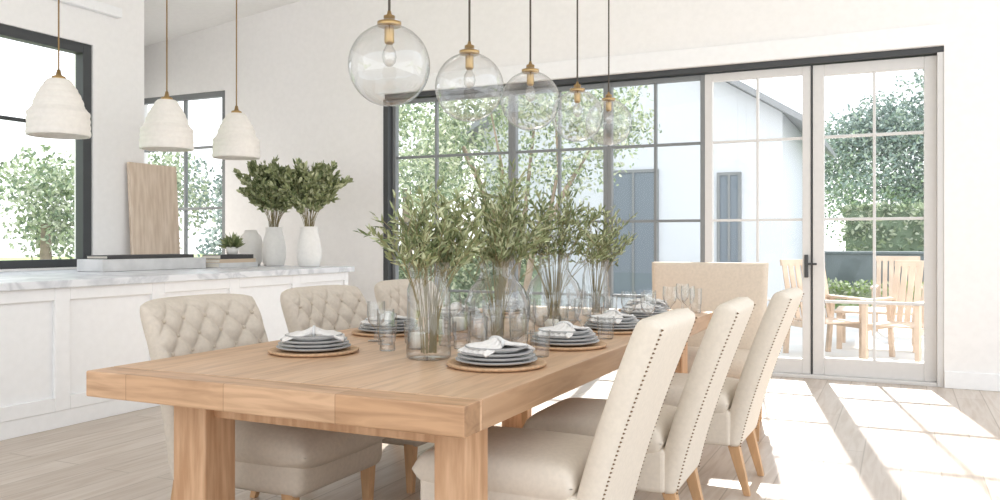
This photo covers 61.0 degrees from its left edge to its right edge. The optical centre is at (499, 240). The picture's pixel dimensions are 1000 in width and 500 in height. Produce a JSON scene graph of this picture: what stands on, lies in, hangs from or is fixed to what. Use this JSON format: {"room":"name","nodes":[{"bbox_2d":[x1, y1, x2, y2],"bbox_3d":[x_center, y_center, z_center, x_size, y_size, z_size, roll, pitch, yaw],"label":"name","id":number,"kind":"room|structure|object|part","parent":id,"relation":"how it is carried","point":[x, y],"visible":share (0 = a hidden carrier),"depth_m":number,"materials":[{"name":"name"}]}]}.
{"room":"dining room","nodes":[
{"label":"dining room","id":0,"kind":"room"},
{"bbox_2d":[0,0,143,271],"bbox_3d":[-5.347,-0.765,4.425,0.250,3.930,8.430,0,0,25],"label":"wall","id":1,"kind":"structure","parent":0,"point":[117,44],"depth_m":7.81,"materials":[{"name":"paint"}]},
{"bbox_2d":[0,23,91,268],"bbox_3d":[-4.180,-0.770,6.765,0.100,2.000,2.060,0,0,25],"label":"frame","id":2,"kind":"object","parent":1,"relation":"attached to","point":[83,52],"visible":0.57,"depth_m":7.61,"materials":[{"name":"black metal"}]},
{"bbox_2d":[54,0,121,17],"bbox_3d":[-5.269,-2.115,4.216,0.070,0.090,8.120,0,0,25],"label":"trim","id":3,"kind":"structure","parent":1,"relation":"attached to","point":[91,5],"depth_m":7.63,"materials":[{"name":"white paint"}]},
{"bbox_2d":[144,0,301,46],"bbox_3d":[-1.602,-3.216,3.865,12.600,1.649,10.620,0,0,25],"label":"ceiling","id":4,"kind":"structure","parent":0,"point":[185,17],"depth_m":9.83,"materials":[{"name":"paint"}]},
{"bbox_2d":[25,0,90,138],"bbox_3d":[-3.130,-1.798,6.014,0.418,2.107,0.418,0,0,25],"label":"pendant lamp","id":5,"kind":"object","parent":4,"relation":"hanging from","point":[57,110],"visible":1,"depth_m":5.89,"materials":[{"name":"ceramic"}]},
{"bbox_3d":[-3.130,-0.945,6.014,0.418,0.400,0.418,0,0,25],"label":"lamp shade","id":6,"kind":"part","parent":5,"relation":"part of","materials":[{"name":"paint"}]},
{"bbox_3d":[-3.130,-2.028,6.014,0.011,1.647,0.011,0,0,25],"label":"rod","id":7,"kind":"part","parent":5,"relation":"part of","materials":[{"name":"gold metal"}]},
{"bbox_2d":[139,0,193,151],"bbox_3d":[-2.711,-1.798,6.901,0.418,2.107,0.418,0,0,25],"label":"pendant lamp","id":8,"kind":"object","parent":4,"relation":"hanging from","point":[165,128],"visible":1,"depth_m":6.78,"materials":[{"name":"ceramic"}]},
{"bbox_3d":[-2.711,-0.945,6.901,0.418,0.400,0.418,0,0,25],"label":"lamp shade","id":9,"kind":"part","parent":8,"relation":"part of","materials":[{"name":"paint"}]},
{"bbox_3d":[-2.711,-2.028,6.901,0.011,1.647,0.011,0,0,25],"label":"rod","id":10,"kind":"part","parent":8,"relation":"part of","materials":[{"name":"gold metal"}]},
{"bbox_2d":[212,0,260,159],"bbox_3d":[-2.369,-1.798,7.624,0.418,2.107,0.418,0,0,25],"label":"pendant lamp","id":11,"kind":"object","parent":4,"relation":"hanging from","point":[235,139],"visible":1,"depth_m":7.49,"materials":[{"name":"paint"}]},
{"bbox_3d":[-2.369,-0.945,7.624,0.418,0.400,0.418,0,0,25],"label":"lamp shade","id":12,"kind":"part","parent":11,"relation":"part of","materials":[{"name":"paint"}]},
{"bbox_3d":[-2.369,-2.028,7.624,0.011,1.647,0.011,0,0,25],"label":"rod","id":13,"kind":"part","parent":11,"relation":"part of","materials":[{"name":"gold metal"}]},
{"bbox_2d":[348,0,429,106],"bbox_3d":[-0.424,-1.893,3.245,0.312,2.753,0.312,0,0,25],"label":"globe pendant lamp","id":14,"kind":"object","parent":4,"relation":"hanging from","point":[388,23],"visible":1,"depth_m":3.23,"materials":[{"name":"clear glass"}]},
{"bbox_3d":[-0.424,-2.073,3.245,0.009,2.393,0.009,0,0,21],"label":"rod","id":15,"kind":"part","parent":14,"relation":"part of","materials":[{"name":"metal"}]},
{"bbox_2d":[435,0,503,121],"bbox_3d":[-0.139,-1.905,3.848,0.312,2.728,0.312,0,0,25],"label":"globe pendant lamp","id":16,"kind":"object","parent":4,"relation":"hanging from","point":[469,52],"visible":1,"depth_m":3.84,"materials":[{"name":"clear glass"}]},
{"bbox_3d":[-0.139,-2.085,3.848,0.009,2.368,0.009,0,0,-24],"label":"rod","id":17,"kind":"part","parent":16,"relation":"part of","materials":[{"name":"metal"}]},
{"bbox_3d":[-0.139,-0.704,3.848,0.312,0.325,0.312,0,0,25],"label":"glass globe","id":18,"kind":"part","parent":16,"relation":"part of"},
{"bbox_2d":[501,0,559,130],"bbox_3d":[0.161,-1.927,4.481,0.312,2.685,0.312,0,0,25],"label":"globe pendant lamp","id":19,"kind":"object","parent":4,"relation":"hanging from","point":[530,70],"visible":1,"depth_m":4.47,"materials":[{"name":"clear glass"}]},
{"bbox_3d":[0.161,-2.107,4.481,0.009,2.325,0.009,0,0,-24],"label":"rod","id":20,"kind":"part","parent":19,"relation":"part of","materials":[{"name":"metal"}]},
{"bbox_3d":[0.161,-0.747,4.481,0.312,0.325,0.312,0,0,25],"label":"glass globe","id":21,"kind":"part","parent":19,"relation":"part of"},
{"bbox_2d":[552,0,602,141],"bbox_3d":[0.468,-1.934,5.132,0.312,2.670,0.312,0,0,25],"label":"globe pendant lamp","id":22,"kind":"object","parent":4,"relation":"hanging from","point":[577,90],"visible":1,"depth_m":5.12,"materials":[{"name":"clear glass"}]},
{"bbox_3d":[0.468,-2.114,5.132,0.009,2.310,0.009,0,0,-24],"label":"rod","id":23,"kind":"part","parent":22,"relation":"part of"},
{"bbox_3d":[0.468,-0.761,5.132,0.312,0.325,0.312,0,0,25],"label":"glass globe","id":24,"kind":"part","parent":22,"relation":"part of"},
{"bbox_2d":[585,0,631,146],"bbox_3d":[0.729,-1.952,5.684,0.312,2.635,0.312,0,0,25],"label":"globe pendant lamp","id":25,"kind":"object","parent":4,"relation":"hanging from","point":[608,99],"visible":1,"depth_m":5.67,"materials":[{"name":"clear glass"}]},
{"bbox_3d":[0.729,-2.132,5.684,0.009,2.275,0.009,0,0,-24],"label":"rod","id":26,"kind":"part","parent":25,"relation":"part of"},
{"bbox_3d":[0.729,-0.796,5.684,0.312,0.325,0.312,0,0,25],"label":"glass globe","id":27,"kind":"part","parent":25,"relation":"part of"},
{"bbox_2d":[0,254,825,307],"bbox_3d":[18.590,1.290,39.328,120.000,0.140,53.000,0,0,25],"label":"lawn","id":28,"kind":"structure","parent":0,"point":[195,255],"depth_m":59.12,"materials":[{"name":"green plant"}]},
{"bbox_2d":[825,69,923,237],"bbox_3d":[12.258,-2.467,24.386,9.241,7.534,3.887,0,0,37],"label":"tree","id":29,"kind":"object","parent":28,"relation":"on","point":[889,120],"visible":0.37,"depth_m":24.74,"materials":[{"name":"green plant"}]},
{"bbox_2d":[825,251,923,294],"bbox_3d":[12.484,0.750,14.008,13.500,1.100,0.300,0,0,25],"label":"wall","id":30,"kind":"structure","parent":28,"relation":"on","point":[850,266],"depth_m":16.52,"materials":[{"name":"concrete"}]},
{"bbox_2d":[836,200,923,250],"bbox_3d":[13.644,0.206,16.186,13.443,2.268,1.253,0,0,25],"label":"hedge","id":31,"kind":"object","parent":28,"relation":"on","point":[891,235],"visible":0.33,"depth_m":18.28,"materials":[{"name":"green plant"}]},
{"bbox_2d":[0,369,999,499],"bbox_3d":[-1.574,1.250,3.808,12.500,0.100,10.540,0,0,25],"label":"floor","id":32,"kind":"structure","parent":0,"point":[820,439],"depth_m":4.79,"materials":[{"name":"brown wood"}]},
{"bbox_2d":[0,265,354,440],"bbox_3d":[-3.572,0.725,5.817,1.750,0.950,6.355,0,0,25],"label":"kitchen island","id":33,"kind":"object","parent":32,"relation":"on","point":[57,326],"visible":0.6,"depth_m":5.63,"materials":[{"name":"white paint"}]},
{"bbox_2d":[77,257,205,271],"bbox_3d":[-3.074,0.199,7.349,0.300,0.100,1.120,0,0,25],"label":"box","id":34,"kind":"object","parent":33,"relation":"on","point":[83,265],"visible":0.88,"depth_m":7.10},
{"bbox_2d":[86,254,193,258],"bbox_3d":[-3.087,0.133,7.322,0.260,0.030,0.920,0,0,25],"label":"book","id":35,"kind":"object","parent":34,"relation":"on","point":[136,256],"visible":0.98,"depth_m":7.14,"materials":[{"name":"grey paper"}]},
{"bbox_2d":[127,162,179,254],"bbox_3d":[-3.344,-0.248,8.206,0.094,0.989,0.580,0,0,25],"label":"cutting board","id":36,"kind":"object","parent":33,"relation":"on","point":[152,189],"visible":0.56,"depth_m":8.17,"materials":[{"name":"brown wood"}]},
{"bbox_2d":[202,254,257,267],"bbox_3d":[-2.604,0.189,8.111,0.280,0.120,0.520,0,0,25],"label":"book stack","id":37,"kind":"object","parent":33,"relation":"on","point":[215,260],"visible":0.9,"depth_m":7.97,"materials":[{"name":"grey paper"}]},
{"bbox_2d":[218,232,244,253],"bbox_3d":[-2.555,0.017,8.133,0.284,0.220,0.260,0,0,25],"label":"potted succulent","id":38,"kind":"object","parent":37,"relation":"on","point":[232,245],"visible":1,"depth_m":8.10,"materials":[{"name":"green plant"}]},
{"bbox_2d":[226,247,238,253],"bbox_3d":[-2.568,0.092,8.138,0.124,0.070,0.124,0,0,25],"label":"pot","id":39,"kind":"object","parent":38,"relation":"on","point":[230,250],"depth_m":8.09,"materials":[{"name":"white ceramic"}]},
{"bbox_2d":[239,230,262,264],"bbox_3d":[-2.544,0.069,8.658,0.240,0.360,0.240,0,0,25],"label":"ceramic jar","id":40,"kind":"object","parent":33,"relation":"on","point":[253,242],"visible":0.77,"depth_m":8.57,"materials":[{"name":"white ceramic"}]},
{"bbox_2d":[232,155,292,265],"bbox_3d":[-2.281,-0.306,8.490,0.789,1.110,0.719,0,0,-2],"label":"vase","id":41,"kind":"object","parent":33,"relation":"on","point":[257,191],"visible":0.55,"depth_m":8.43,"materials":[{"name":"white ceramic"}]},
{"bbox_2d":[264,157,353,266],"bbox_3d":[-1.867,-0.291,8.219,0.801,1.080,0.843,0,0,25],"label":"vase","id":42,"kind":"object","parent":33,"relation":"on","point":[303,189],"visible":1,"depth_m":8.14,"materials":[{"name":"white ceramic"}]},
{"bbox_2d":[140,293,385,499],"bbox_3d":[-1.004,0.723,3.627,0.935,0.955,0.660,0,0,25],"label":"dining chair","id":43,"kind":"object","parent":32,"relation":"on","point":[289,462],"visible":0.5,"depth_m":3.45,"materials":[{"name":"beige fabric"}]},
{"bbox_3d":[-0.916,0.900,3.585,0.640,0.160,0.600,0,0,25],"label":"seat rail","id":44,"kind":"part","parent":43,"relation":"part of","materials":[{"name":"beige fabric"}]},
{"bbox_2d":[235,420,385,468],"bbox_3d":[-0.879,0.790,3.568,0.660,0.220,0.647,0,0,25],"label":"seat cushion","id":45,"kind":"object","parent":43,"relation":"on","point":[257,445],"depth_m":3.26,"materials":[{"name":"beige fabric"}]},
{"bbox_2d":[280,285,427,493],"bbox_3d":[-0.628,0.723,4.423,0.935,0.955,0.660,0,0,25],"label":"dining chair","id":46,"kind":"object","parent":32,"relation":"on","point":[326,307],"visible":0.33,"depth_m":4.46,"materials":[{"name":"beige fabric"}]},
{"bbox_3d":[-0.540,0.900,4.381,0.640,0.160,0.600,0,0,25],"label":"seat rail","id":47,"kind":"part","parent":46,"relation":"part of","materials":[{"name":"beige fabric"}]},
{"bbox_2d":[86,305,713,499],"bbox_3d":[-0.038,0.820,4.072,1.450,0.760,3.330,0,0,25],"label":"dining table","id":48,"kind":"object","parent":32,"relation":"on","point":[371,391],"visible":0.6,"depth_m":2.75,"materials":[{"name":"brown wood"}]},
{"bbox_2d":[268,325,358,357],"bbox_3d":[-0.736,0.386,3.357,0.351,0.106,0.351,0,0,-13],"label":"place setting","id":49,"kind":"object","parent":48,"relation":"on","point":[314,341],"visible":1,"depth_m":3.28,"materials":[{"name":"ceramic"}]},
{"bbox_2d":[378,314,396,350],"bbox_3d":[-0.451,0.364,3.399,0.076,0.150,0.074,0,0,-26],"label":"glass","id":50,"kind":"object","parent":48,"relation":"on","point":[396,314],"visible":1,"depth_m":3.40,"materials":[{"name":"clear glass"}]},
{"bbox_2d":[352,311,424,336],"bbox_3d":[-0.527,0.386,4.032,0.351,0.106,0.351,0,0,-36],"label":"place setting","id":51,"kind":"object","parent":48,"relation":"on","point":[387,325],"visible":0.94,"depth_m":3.95,"materials":[{"name":"ceramic"}]},
{"bbox_2d":[407,332,425,349],"bbox_3d":[-0.336,0.397,3.455,0.088,0.085,0.088,0,0,25],"label":"votive candle","id":52,"kind":"object","parent":48,"relation":"on","point":[414,337],"visible":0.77,"depth_m":3.43,"materials":[{"name":"wax"}]},
{"bbox_2d":[355,177,487,360],"bbox_3d":[-0.300,0.094,3.153,0.522,0.690,0.537,0,0,5],"label":"vase","id":53,"kind":"object","parent":48,"relation":"on","point":[439,247],"visible":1,"depth_m":3.15,"materials":[{"name":"clear glass"}]},
{"bbox_2d":[407,326,480,341],"bbox_3d":[-0.251,0.424,3.880,0.200,0.030,0.340,0,0,25],"label":"serving tray","id":54,"kind":"object","parent":48,"relation":"on","point":[445,337],"visible":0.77,"depth_m":3.83,"materials":[{"name":"brown wood"}]},
{"bbox_2d":[428,319,442,334],"bbox_3d":[-0.290,0.378,3.832,0.088,0.085,0.088,0,0,25],"label":"votive candle","id":55,"kind":"object","parent":54,"relation":"on","point":[440,325],"visible":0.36,"depth_m":3.81,"materials":[{"name":"wax"}]},
{"bbox_2d":[449,313,467,331],"bbox_3d":[-0.194,0.378,3.941,0.088,0.085,0.088,0,0,25],"label":"votive candle","id":56,"kind":"object","parent":54,"relation":"on","point":[460,326],"visible":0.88,"depth_m":3.91,"materials":[{"name":"wax"}]},
{"bbox_2d":[425,302,488,323],"bbox_3d":[-0.237,0.386,4.647,0.351,0.106,0.351,0,0,18],"label":"place setting","id":57,"kind":"object","parent":48,"relation":"on","point":[455,306],"visible":0.71,"depth_m":4.57,"materials":[{"name":"ceramic"}]},
{"bbox_2d":[452,312,470,348],"bbox_3d":[-0.157,0.364,3.459,0.076,0.150,0.074,0,0,24],"label":"glass","id":58,"kind":"object","parent":48,"relation":"on","point":[452,312],"visible":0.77,"depth_m":3.46,"materials":[{"name":"clear glass"}]},
{"bbox_2d":[484,315,503,339],"bbox_3d":[-0.024,0.364,3.319,0.076,0.150,0.074,0,0,25],"label":"glass","id":59,"kind":"object","parent":48,"relation":"on","point":[484,315],"visible":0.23,"depth_m":3.31,"materials":[{"name":"clear glass"}]},
{"bbox_2d":[447,335,545,372],"bbox_3d":[-0.012,0.386,2.992,0.351,0.106,0.351,0,0,-32],"label":"place setting","id":60,"kind":"object","parent":48,"relation":"on","point":[496,354],"visible":1,"depth_m":2.92,"materials":[{"name":"ceramic"}]},
{"bbox_2d":[440,159,557,341],"bbox_3d":[-0.022,0.038,3.756,0.557,0.801,0.607,0,0,5],"label":"vase","id":61,"kind":"object","parent":48,"relation":"on","point":[500,232],"visible":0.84,"depth_m":3.73,"materials":[{"name":"clear glass"}]},
{"bbox_2d":[480,295,534,313],"bbox_3d":[0.041,0.386,5.235,0.351,0.106,0.351,0,0,12],"label":"place setting","id":62,"kind":"object","parent":48,"relation":"on","point":[514,309],"visible":0.56,"depth_m":5.15,"materials":[{"name":"fabric"}]},
{"bbox_2d":[509,315,528,343],"bbox_3d":[0.074,0.364,3.316,0.076,0.150,0.074,0,0,-22],"label":"glass","id":63,"kind":"object","parent":48,"relation":"on","point":[509,315],"visible":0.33,"depth_m":3.32,"materials":[{"name":"clear glass"}]},
{"bbox_2d":[517,292,530,318],"bbox_3d":[0.136,0.364,4.803,0.076,0.150,0.074,0,0,3],"label":"glass","id":64,"kind":"object","parent":48,"relation":"on","point":[517,292],"visible":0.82,"depth_m":4.80,"materials":[{"name":"clear glass"}]},
{"bbox_2d":[545,319,558,326],"bbox_3d":[0.246,0.397,4.031,0.088,0.085,0.088,0,0,25],"label":"votive candle","id":65,"kind":"object","parent":48,"relation":"on","point":[548,322],"visible":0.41,"depth_m":4.00,"materials":[{"name":"wax"}]},
{"bbox_2d":[510,182,616,326],"bbox_3d":[0.269,0.062,4.359,0.620,0.753,0.480,0,0,-22],"label":"vase","id":66,"kind":"object","parent":48,"relation":"on","point":[565,219],"visible":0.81,"depth_m":4.35,"materials":[{"name":"clear glass"}]},
{"bbox_2d":[523,321,606,350],"bbox_3d":[0.271,0.386,3.544,0.351,0.106,0.351,0,0,18],"label":"place setting","id":67,"kind":"object","parent":48,"relation":"on","point":[563,336],"visible":0.98,"depth_m":3.46,"materials":[{"name":"ceramic"}]},
{"bbox_2d":[567,199,637,316],"bbox_3d":[0.592,0.087,4.963,0.446,0.703,0.514,0,0,25],"label":"vase","id":68,"kind":"object","parent":48,"relation":"on","point":[608,241],"visible":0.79,"depth_m":4.95,"materials":[{"name":"clear glass"}]},
{"bbox_2d":[581,309,639,334],"bbox_3d":[0.553,0.386,4.141,0.351,0.106,0.351,0,0,18],"label":"place setting","id":69,"kind":"object","parent":48,"relation":"on","point":[622,324],"visible":0.92,"depth_m":4.05,"materials":[{"name":"fabric"}]},
{"bbox_2d":[620,301,667,319],"bbox_3d":[0.800,0.386,4.710,0.351,0.106,0.351,0,0,12],"label":"place setting","id":70,"kind":"object","parent":48,"relation":"on","point":[647,310],"visible":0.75,"depth_m":4.63,"materials":[{"name":"fabric"}]},
{"bbox_2d":[618,295,672,311],"bbox_3d":[0.908,0.386,5.245,0.351,0.106,0.351,0,0,3],"label":"place setting","id":71,"kind":"object","parent":48,"relation":"on","point":[658,302],"visible":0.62,"depth_m":5.20,"materials":[{"name":"fabric"}]},
{"bbox_2d":[374,279,529,427],"bbox_3d":[-0.265,0.723,5.213,0.935,0.955,0.660,0,0,25],"label":"dining chair","id":72,"kind":"object","parent":32,"relation":"on","point":[390,295],"visible":0.19,"depth_m":5.25,"materials":[{"name":"beige fabric"}]},
{"bbox_2d":[412,308,696,499],"bbox_3d":[0.198,0.718,2.926,0.866,0.965,0.500,0,0,25],"label":"dining chair","id":73,"kind":"object","parent":32,"relation":"on","point":[524,464],"visible":0.9,"depth_m":2.72,"materials":[{"name":"beige fabric"}]},
{"bbox_3d":[0.082,0.885,2.981,0.570,0.170,0.476,0,0,25],"label":"seat rail","id":74,"kind":"part","parent":73,"relation":"part of","materials":[{"name":"beige fabric"}]},
{"bbox_2d":[412,426,593,499],"bbox_3d":[0.068,0.765,2.987,0.580,0.150,0.500,0,0,25],"label":"seat cushion","id":75,"kind":"object","parent":73,"relation":"on","point":[524,464],"depth_m":2.77,"materials":[{"name":"beige fabric"}]},
{"bbox_3d":[0.482,0.617,2.792,0.237,0.707,0.474,0,0,25],"label":"nailhead trim","id":76,"kind":"part","parent":73,"relation":"part of","materials":[{"name":"beige fabric"}]},
{"bbox_2d":[523,297,755,499],"bbox_3d":[0.584,0.718,3.520,0.866,0.965,0.500,0,0,24],"label":"dining chair","id":77,"kind":"object","parent":32,"relation":"on","point":[675,448],"visible":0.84,"depth_m":3.26,"materials":[{"name":"beige fabric"}]},
{"bbox_2d":[523,398,676,452],"bbox_3d":[0.453,0.765,3.579,0.580,0.150,0.500,0,0,24],"label":"seat cushion","id":78,"kind":"object","parent":77,"relation":"on","point":[581,416],"depth_m":3.43,"materials":[{"name":"beige fabric"}]},
{"bbox_3d":[0.467,0.885,3.573,0.570,0.170,0.476,0,0,24],"label":"seat rail","id":79,"kind":"part","parent":77,"relation":"part of","materials":[{"name":"beige fabric"}]},
{"bbox_3d":[0.871,0.617,3.391,0.237,0.707,0.474,0,0,24],"label":"nailhead trim","id":80,"kind":"part","parent":77,"relation":"part of","materials":[{"name":"beige fabric"}]},
{"bbox_2d":[652,262,768,441],"bbox_3d":[1.319,0.672,5.488,0.780,1.055,0.732,0,0,20],"label":"armchair","id":81,"kind":"object","parent":32,"relation":"on","point":[715,283],"visible":0.28,"depth_m":5.70,"materials":[{"name":"beige fabric"}]},
{"bbox_2d":[688,346,749,377],"bbox_3d":[1.294,0.765,5.417,0.780,0.150,0.580,0,0,20],"label":"seat cushion","id":82,"kind":"object","parent":81,"relation":"on","point":[735,370],"depth_m":5.16,"materials":[{"name":"beige fabric"}]},
{"bbox_2d":[663,287,803,496],"bbox_3d":[1.048,0.718,4.270,0.866,0.965,0.500,0,0,26],"label":"dining chair","id":83,"kind":"object","parent":32,"relation":"on","point":[736,414],"visible":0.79,"depth_m":4.00,"materials":[{"name":"beige fabric"}]},
{"bbox_2d":[663,373,738,412],"bbox_3d":[0.920,0.765,4.333,0.580,0.150,0.500,0,0,26],"label":"seat cushion","id":84,"kind":"object","parent":83,"relation":"on","point":[725,401],"depth_m":4.11,"materials":[{"name":"beige fabric"}]},
{"bbox_3d":[0.934,0.885,4.327,0.570,0.170,0.476,0,0,26],"label":"seat rail","id":85,"kind":"part","parent":83,"relation":"part of","materials":[{"name":"beige fabric"}]},
{"bbox_3d":[1.330,0.617,4.130,0.237,0.707,0.474,0,0,26],"label":"nailhead trim","id":86,"kind":"part","parent":83,"relation":"part of","materials":[{"name":"beige fabric"}]},
{"bbox_2d":[144,0,999,373],"bbox_3d":[0.631,-1.330,8.473,12.500,5.061,0.220,0,0,25],"label":"wall","id":87,"kind":"structure","parent":0,"point":[299,97],"depth_m":8.72,"materials":[{"name":"paint"}]},
{"bbox_2d":[144,90,224,253],"bbox_3d":[-3.976,-0.760,10.590,1.520,2.120,0.070,0,0,25],"label":"frame","id":88,"kind":"object","parent":87,"relation":"attached to","point":[216,94],"visible":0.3,"depth_m":10.49,"materials":[{"name":"metal"}]},
{"bbox_2d":[393,91,511,296],"bbox_3d":[-0.515,-0.190,9.020,1.440,2.700,0.070,0,0,25],"label":"frame","id":89,"kind":"object","parent":87,"relation":"attached to","point":[396,103],"visible":0.56,"depth_m":9.07,"materials":[{"name":"metal"}]},
{"bbox_2d":[512,83,606,307],"bbox_3d":[0.598,-0.190,8.494,1.020,2.700,0.070,0,0,25],"label":"frame","id":90,"kind":"object","parent":87,"relation":"attached to","point":[515,93],"visible":0.53,"depth_m":8.48,"materials":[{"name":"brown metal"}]},
{"bbox_2d":[607,75,704,307],"bbox_3d":[1.484,-0.190,8.076,0.940,2.700,0.070,0,0,25],"label":"frame","id":91,"kind":"object","parent":87,"relation":"attached to","point":[610,117],"visible":0.6,"depth_m":8.06,"materials":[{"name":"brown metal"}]},
{"bbox_2d":[375,24,943,94],"bbox_3d":[1.130,-1.686,8.099,5.520,0.172,0.030,0,0,25],"label":"trim","id":92,"kind":"structure","parent":87,"relation":"attached to","point":[927,35],"depth_m":7.80,"materials":[{"name":"white paint"}]},
{"bbox_2d":[383,46,943,373],"bbox_3d":[1.222,-0.200,8.177,5.420,2.800,0.210,0,0,25],"label":"trim","id":93,"kind":"structure","parent":87,"relation":"attached to","point":[928,51],"depth_m":8.10,"materials":[{"name":"black metal"}]},
{"bbox_2d":[705,66,810,373],"bbox_3d":[2.326,-0.185,7.677,0.925,2.710,0.070,0,0,25],"label":"frame","id":94,"kind":"object","parent":87,"relation":"attached to","point":[783,364],"visible":0.8,"depth_m":7.58,"materials":[{"name":"white paint"}]},
{"bbox_2d":[804,255,816,277],"bbox_3d":[2.717,0.220,7.415,0.105,0.200,0.070,0,0,25],"label":"door handle","id":95,"kind":"object","parent":94,"relation":"attached to","point":[806,263],"depth_m":7.42,"materials":[{"name":"black metal"}]},
{"bbox_2d":[772,52,943,386],"bbox_3d":[1.253,-0.175,8.173,5.360,2.750,0.190,0,0,25],"label":"trim","id":96,"kind":"structure","parent":87,"relation":"attached to","point":[940,55],"depth_m":6.96,"materials":[{"name":"white paint"}]},
{"bbox_2d":[813,55,936,381],"bbox_3d":[3.197,-0.185,7.266,0.970,2.710,0.070,0,0,25],"label":"frame","id":97,"kind":"object","parent":87,"relation":"attached to","point":[926,370],"visible":1,"depth_m":7.24,"materials":[{"name":"white paint"}]},
{"bbox_2d":[944,371,999,391],"bbox_3d":[4.929,1.130,6.309,2.880,0.140,0.020,0,0,25],"label":"baseboard","id":98,"kind":"structure","parent":87,"relation":"attached to","point":[952,379],"depth_m":6.83,"materials":[{"name":"white paint"}]},
{"bbox_2d":[779,307,923,361],"bbox_3d":[5.355,1.310,11.328,60.000,0.100,8.940,0,0,25],"label":"ground","id":99,"kind":"structure","parent":0,"point":[902,337],"depth_m":10.32,"materials":[{"name":"stone"}]},
{"bbox_2d":[177,157,221,256],"bbox_3d":[-5.465,-1.048,17.494,2.671,4.696,5.388,0,0,-19],"label":"tree","id":100,"kind":"object","parent":99,"relation":"on","point":[217,203],"visible":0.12,"depth_m":18.33,"materials":[{"name":"green plant"}]},
{"bbox_2d":[399,98,490,253],"bbox_3d":[-2.678,-1.040,17.237,6.030,4.680,2.761,0,0,43],"label":"tree","id":101,"kind":"object","parent":99,"relation":"on","point":[406,122],"visible":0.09,"depth_m":15.83,"materials":[{"name":"green plant"}]},
{"bbox_2d":[399,255,546,307],"bbox_3d":[-1.288,0.726,14.484,4.487,1.089,0.938,0,0,25],"label":"boxwood hedge","id":102,"kind":"object","parent":99,"relation":"on","point":[462,280],"visible":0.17,"depth_m":13.78,"materials":[{"name":"green plant"}]},
{"bbox_2d":[399,85,661,304],"bbox_3d":[0.112,-0.910,12.330,4.260,4.440,1.832,0,0,28],"label":"tree","id":103,"kind":"object","parent":99,"relation":"on","point":[596,117],"visible":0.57,"depth_m":12.04,"materials":[{"name":"green plant"}]},
{"bbox_2d":[484,81,801,308],"bbox_3d":[3.326,-1.250,17.508,5.450,5.100,5.500,0,0,25],"label":"wall","id":104,"kind":"structure","parent":99,"relation":"on","point":[780,162],"depth_m":14.56,"materials":[{"name":"white paint"}]},
{"bbox_2d":[453,81,835,158],"bbox_3d":[3.305,-2.875,17.463,6.350,2.110,6.200,0,0,25],"label":"roof","id":105,"kind":"structure","parent":104,"relation":"on","point":[795,117],"depth_m":13.90,"materials":[{"name":"tile"}]},
{"bbox_2d":[614,169,741,297],"bbox_3d":[2.981,-0.100,14.613,2.300,2.300,0.070,0,0,25],"label":"windows","id":106,"kind":"structure","parent":104,"relation":"in","point":[634,193],"depth_m":14.81,"materials":[{"name":"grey glass"}]},
{"bbox_2d":[780,259,867,358],"bbox_3d":[3.538,0.735,9.335,0.620,1.050,0.772,0,0,-13],"label":"patio chair","id":107,"kind":"object","parent":99,"relation":"on","point":[830,320],"visible":0.48,"depth_m":9.57,"materials":[{"name":"beige wood"}]},
{"bbox_2d":[834,306,914,352],"bbox_3d":[4.473,1.035,10.047,0.900,0.450,0.790,0,0,25],"label":"patio table","id":108,"kind":"object","parent":99,"relation":"on","point":[841,311],"visible":0.56,"depth_m":9.89,"materials":[{"name":"beige wood"}]},
{"bbox_2d":[827,277,923,308],"bbox_3d":[12.131,0.990,13.130,13.451,0.645,0.749,0,0,25],"label":"boxwood hedge","id":109,"kind":"object","parent":99,"relation":"on","point":[846,289],"visible":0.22,"depth_m":15.60,"materials":[{"name":"green plant"}]},
{"bbox_2d":[859,260,923,361],"bbox_3d":[4.235,0.735,8.849,0.772,1.050,0.620,0,0,-40],"label":"patio chair","id":110,"kind":"object","parent":99,"relation":"on","point":[917,322],"visible":0.46,"depth_m":9.04,"materials":[{"name":"beige wood"}]},
{"bbox_2d":[870,256,922,335],"bbox_3d":[5.369,0.735,11.472,0.620,1.050,0.772,0,0,27],"label":"patio chair","id":111,"kind":"object","parent":99,"relation":"on","point":[885,259],"visible":0.27,"depth_m":11.77,"materials":[{"name":"beige wood"}]},
{"label":"outside","id":112,"kind":"structure","parent":0,"visible":0},
{"bbox_3d":[-33.025,1.435,8.875,52.700,0.130,27.820,0,0,25],"label":"ground","id":113,"kind":"structure","parent":112,"visible":0},
{"bbox_2d":[0,144,216,259],"bbox_3d":[-8.914,-0.562,13.398,3.420,3.924,10.406,0,0,30],"label":"tree","id":114,"kind":"object","parent":113,"relation":"on","point":[48,227],"visible":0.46,"depth_m":14.83,"materials":[{"name":"green plant"}]}
]}

